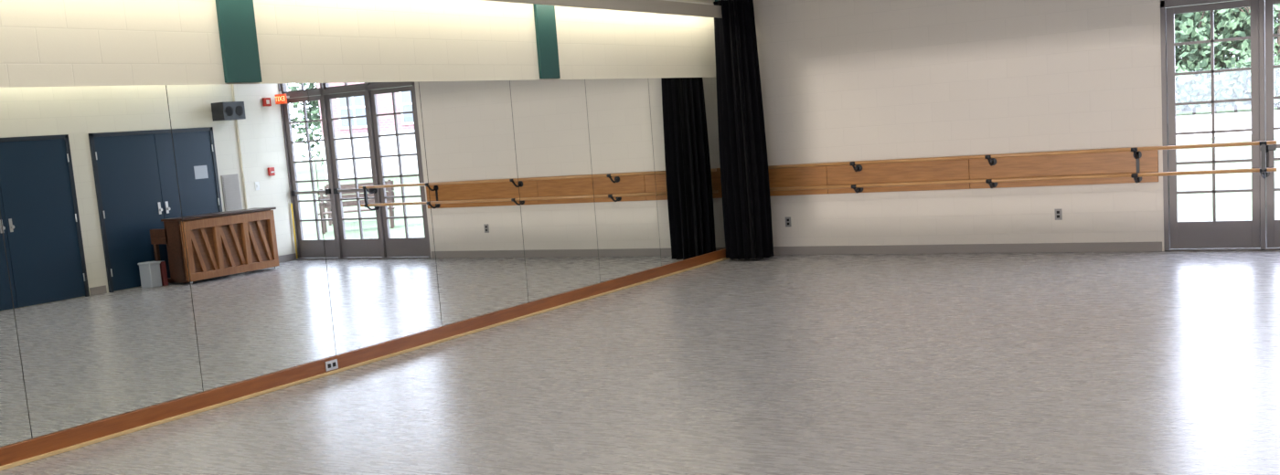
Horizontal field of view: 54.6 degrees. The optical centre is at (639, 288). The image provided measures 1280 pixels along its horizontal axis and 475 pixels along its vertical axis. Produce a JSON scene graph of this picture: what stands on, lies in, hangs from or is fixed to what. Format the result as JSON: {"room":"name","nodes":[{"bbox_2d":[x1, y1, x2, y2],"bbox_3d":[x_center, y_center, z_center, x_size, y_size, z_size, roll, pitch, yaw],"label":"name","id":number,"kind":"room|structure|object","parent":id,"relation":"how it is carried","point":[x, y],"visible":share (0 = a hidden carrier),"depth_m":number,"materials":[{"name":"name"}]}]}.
{"room":"exercise studio","nodes":[
{"label":"exercise studio","id":0,"kind":"room"},
{"bbox_2d":[0,0,717,447],"bbox_3d":[-3.711,-0.795,6.973,0.200,3.600,18.680,0,9,31],"label":"wall","id":1,"kind":"structure","parent":0,"point":[44,43],"depth_m":9.27,"materials":[{"name":"beige paint"}]},
{"bbox_2d":[0,217,31,437],"bbox_3d":[-2.240,-0.518,9.231,0.004,1.998,12.920,0,9,31],"label":"trim","id":2,"kind":"structure","parent":1,"relation":"attached to","point":[0,218],"depth_m":7.05,"materials":[{"name":"grey metal"}]},
{"bbox_2d":[0,218,31,447],"bbox_3d":[-3.881,-0.031,6.487,0.008,1.998,1.213,0,9,31],"label":"wall mirror","id":3,"kind":"object","parent":1,"relation":"attached to","point":[15,427],"visible":1,"depth_m":7.01,"materials":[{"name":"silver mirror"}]},
{"bbox_2d":[0,85,202,438],"bbox_3d":[-3.260,-0.215,7.520,0.008,1.998,1.213,0,9,31],"label":"wall mirror","id":4,"kind":"object","parent":1,"relation":"attached to","point":[90,216],"visible":1,"depth_m":7.47,"materials":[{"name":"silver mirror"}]},
{"bbox_2d":[215,0,262,83],"bbox_3d":[-2.748,-2.126,8.341,0.030,1.470,0.300,0,9,31],"label":"trim","id":5,"kind":"structure","parent":1,"relation":"attached to","point":[236,18],"depth_m":8.38,"materials":[{"name":"teal paint"}]},
{"bbox_2d":[165,83,335,392],"bbox_3d":[-2.639,-0.398,8.553,0.008,1.998,1.213,0,9,31],"label":"wall mirror","id":6,"kind":"object","parent":1,"relation":"attached to","point":[244,154],"visible":1,"depth_m":8.50,"materials":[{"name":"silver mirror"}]},
{"bbox_2d":[324,359,338,372],"bbox_3d":[-2.268,0.566,9.122,0.009,0.070,0.120,0,9,31],"label":"wall outlet","id":7,"kind":"object","parent":1,"relation":"attached to","point":[332,365],"visible":1,"depth_m":9.12,"materials":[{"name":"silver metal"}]},
{"bbox_2d":[0,248,728,471],"bbox_3d":[-3.531,0.944,7.039,0.058,0.119,18.050,0,9,31],"label":"baseboard","id":8,"kind":"structure","parent":1,"relation":"attached to","point":[33,450],"depth_m":8.84,"materials":[{"name":"brown wood"}]},
{"bbox_2d":[306,81,441,355],"bbox_3d":[-2.019,-0.582,9.586,0.008,1.998,1.213,0,9,31],"label":"wall mirror","id":9,"kind":"object","parent":1,"relation":"attached to","point":[368,139],"visible":1,"depth_m":9.54,"materials":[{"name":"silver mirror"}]},
{"bbox_2d":[418,80,528,326],"bbox_3d":[-1.398,-0.766,10.620,0.008,1.998,1.213,0,9,31],"label":"wall mirror","id":10,"kind":"object","parent":1,"relation":"attached to","point":[468,130],"visible":1,"depth_m":10.58,"materials":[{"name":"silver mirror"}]},
{"bbox_2d":[533,3,560,78],"bbox_3d":[-0.890,-2.677,11.434,0.030,1.470,0.300,0,9,31],"label":"trim","id":11,"kind":"structure","parent":1,"relation":"attached to","point":[544,15],"depth_m":11.46,"materials":[{"name":"teal paint"}]},
{"bbox_2d":[509,79,600,302],"bbox_3d":[-0.777,-0.950,11.653,0.008,1.998,1.213,0,9,31],"label":"wall mirror","id":12,"kind":"object","parent":1,"relation":"attached to","point":[549,116],"visible":1,"depth_m":11.60,"materials":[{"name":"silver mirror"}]},
{"bbox_2d":[485,0,722,18],"bbox_3d":[-3.571,-1.806,6.710,0.300,0.133,18.280,0,9,31],"label":"trim","id":13,"kind":"structure","parent":1,"relation":"attached to","point":[658,6],"depth_m":12.42,"materials":[{"name":"beige paint"}]},
{"bbox_2d":[584,78,661,282],"bbox_3d":[-0.157,-1.134,12.686,0.008,1.998,1.213,0,9,31],"label":"wall mirror","id":14,"kind":"object","parent":1,"relation":"attached to","point":[618,110],"visible":1,"depth_m":12.65,"materials":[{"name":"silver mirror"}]},
{"bbox_2d":[648,77,713,266],"bbox_3d":[0.464,-1.317,13.719,0.008,1.998,1.213,0,9,31],"label":"wall mirror","id":15,"kind":"object","parent":1,"relation":"attached to","point":[677,104],"visible":1,"depth_m":13.68,"materials":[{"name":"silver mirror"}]},
{"bbox_2d":[663,0,714,5],"bbox_3d":[-3.643,-1.860,6.608,0.080,0.068,17.450,0,9,31],"label":"strip","id":16,"kind":"object","parent":1,"relation":"attached to","point":[664,0],"visible":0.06,"depth_m":13.50,"materials":[{"name":"white plastic"}]},
{"bbox_2d":[702,77,725,252],"bbox_3d":[0.909,-1.449,14.460,0.008,1.998,0.524,0,9,31],"label":"wall mirror","id":17,"kind":"object","parent":1,"relation":"attached to","point":[709,84],"visible":0.64,"depth_m":14.36,"materials":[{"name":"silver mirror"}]},
{"bbox_2d":[0,250,1279,474],"bbox_3d":[-0.302,1.078,5.259,7.830,0.150,18.680,0,9,31],"label":"floor","id":18,"kind":"structure","parent":0,"point":[1155,363],"depth_m":7.69,"materials":[{"name":"grey plastic"}]},
{"bbox_2d":[753,0,1164,251],"bbox_3d":[4.265,-2.169,12.841,7.430,3.600,0.200,0,9,31],"label":"wall","id":19,"kind":"structure","parent":0,"point":[842,80],"depth_m":13.27,"materials":[{"name":"beige paint"}]},
{"bbox_2d":[785,216,791,226],"bbox_3d":[1.730,-0.774,14.489,0.072,0.116,0.009,0,9,31],"label":"wall outlet","id":20,"kind":"object","parent":19,"relation":"attached to","point":[787,218],"visible":1,"depth_m":14.48,"materials":[{"name":"grey plastic"}]},
{"bbox_2d":[768,146,1158,196],"bbox_3d":[3.135,-1.247,13.553,4.706,0.356,0.022,0,9,31],"label":"board","id":21,"kind":"object","parent":19,"relation":"attached to","point":[1119,162],"visible":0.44,"depth_m":13.30,"materials":[{"name":"brown wood"}]},
{"bbox_2d":[773,242,1162,255],"bbox_3d":[3.195,-0.429,13.669,4.760,0.100,0.012,0,9,31],"label":"baseboard","id":22,"kind":"structure","parent":19,"relation":"attached to","point":[1094,247],"depth_m":13.39,"materials":[{"name":"grey plastic"}]},
{"bbox_2d":[768,140,1276,193],"bbox_3d":[3.577,-1.234,13.171,5.680,0.361,0.222,0,9,31],"label":"ballet barre","id":23,"kind":"object","parent":19,"relation":"attached to","point":[1264,172],"visible":0.84,"depth_m":12.71,"materials":[{"name":"brown wood"}]},
{"bbox_2d":[1054,208,1062,220],"bbox_3d":[4.353,-0.769,12.914,0.072,0.116,0.009,0,9,31],"label":"wall outlet","id":24,"kind":"object","parent":19,"relation":"attached to","point":[1058,212],"visible":1,"depth_m":12.91,"materials":[{"name":"grey plastic"}]},
{"bbox_2d":[1165,0,1260,248],"bbox_3d":[5.593,-1.569,12.106,0.812,2.375,0.045,0,9,31],"label":"door","id":25,"kind":"structure","parent":19,"relation":"in","point":[1225,234],"depth_m":12.12,"materials":[{"name":"grey"}]},
{"bbox_2d":[1160,0,1279,251],"bbox_3d":[6.322,-1.857,11.637,2.640,3.000,0.160,0,9,31],"label":"trim","id":26,"kind":"structure","parent":19,"relation":"attached to","point":[1164,4],"depth_m":12.09,"materials":[{"name":"grey metal"}]},
{"bbox_2d":[1264,0,1279,247],"bbox_3d":[6.320,-1.560,11.636,0.812,2.375,0.105,0,9,31],"label":"door","id":27,"kind":"structure","parent":19,"relation":"in","point":[1273,226],"depth_m":11.82,"materials":[{"name":"grey metal"}]},
{"bbox_3d":[-0.576,-2.629,4.764,7.830,0.150,18.680,0,9,31],"label":"ceiling","id":28,"kind":"structure","parent":0,"visible":0},
{"bbox_3d":[-3.360,-2.270,6.571,0.040,0.630,18.000,0,9,31],"label":"track","id":29,"kind":"object","parent":28,"relation":"hanging from","visible":0},
{"bbox_2d":[713,0,773,259],"bbox_3d":[1.157,-1.802,14.166,0.561,2.920,0.399,0,8,26],"label":"stage curtain","id":30,"kind":"object","parent":29,"relation":"hanging from","point":[743,161],"visible":1,"depth_m":14.04,"materials":[{"name":"black fabric"}]},
{"label":"outside","id":31,"kind":"structure","parent":0,"visible":0},
{"bbox_2d":[1175,97,1279,222],"bbox_3d":[51.432,-11.263,69.457,210.000,0.140,146.520,0,9,31],"label":"lawn","id":32,"kind":"structure","parent":31,"point":[1236,206],"depth_m":21.62,"materials":[{"name":"green plant"}]},
{"bbox_2d":[1174,7,1275,111],"bbox_3d":[32.690,-15.901,73.685,11.050,10.679,8.559,0,9,31],"label":"tree","id":33,"kind":"object","parent":32,"relation":"on","point":[1196,51],"visible":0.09,"depth_m":72.33,"materials":[{"name":"green plant"}]},
{"bbox_2d":[1175,13,1278,74],"bbox_3d":[38.742,-18.938,77.144,13.859,14.877,12.647,0,9,31],"label":"tree","id":34,"kind":"object","parent":32,"relation":"on","point":[1276,19],"visible":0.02,"depth_m":75.06,"materials":[{"name":"green plant"}]},
{"bbox_2d":[1175,55,1279,115],"bbox_3d":[27.519,-10.655,66.548,28.401,2.925,2.171,0,9,31],"label":"hedge","id":35,"kind":"object","parent":32,"relation":"on","point":[1230,85],"visible":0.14,"depth_m":64.42,"materials":[{"name":"green plant"}]},
{"bbox_2d":[1177,3,1279,106],"bbox_3d":[35.628,-15.761,69.448,10.872,11.088,10.026,0,9,31],"label":"tree","id":36,"kind":"object","parent":32,"relation":"on","point":[1244,52],"visible":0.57,"depth_m":69.29,"materials":[{"name":"green plant"}]},
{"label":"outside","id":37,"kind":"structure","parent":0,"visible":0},
{"bbox_2d":[1175,109,1279,138],"bbox_3d":[-6.245,-6.959,68.599,112.000,0.020,28.000,0,9,31],"label":"street","id":38,"kind":"structure","parent":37,"point":[1233,121],"depth_m":48.75,"materials":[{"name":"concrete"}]}
]}

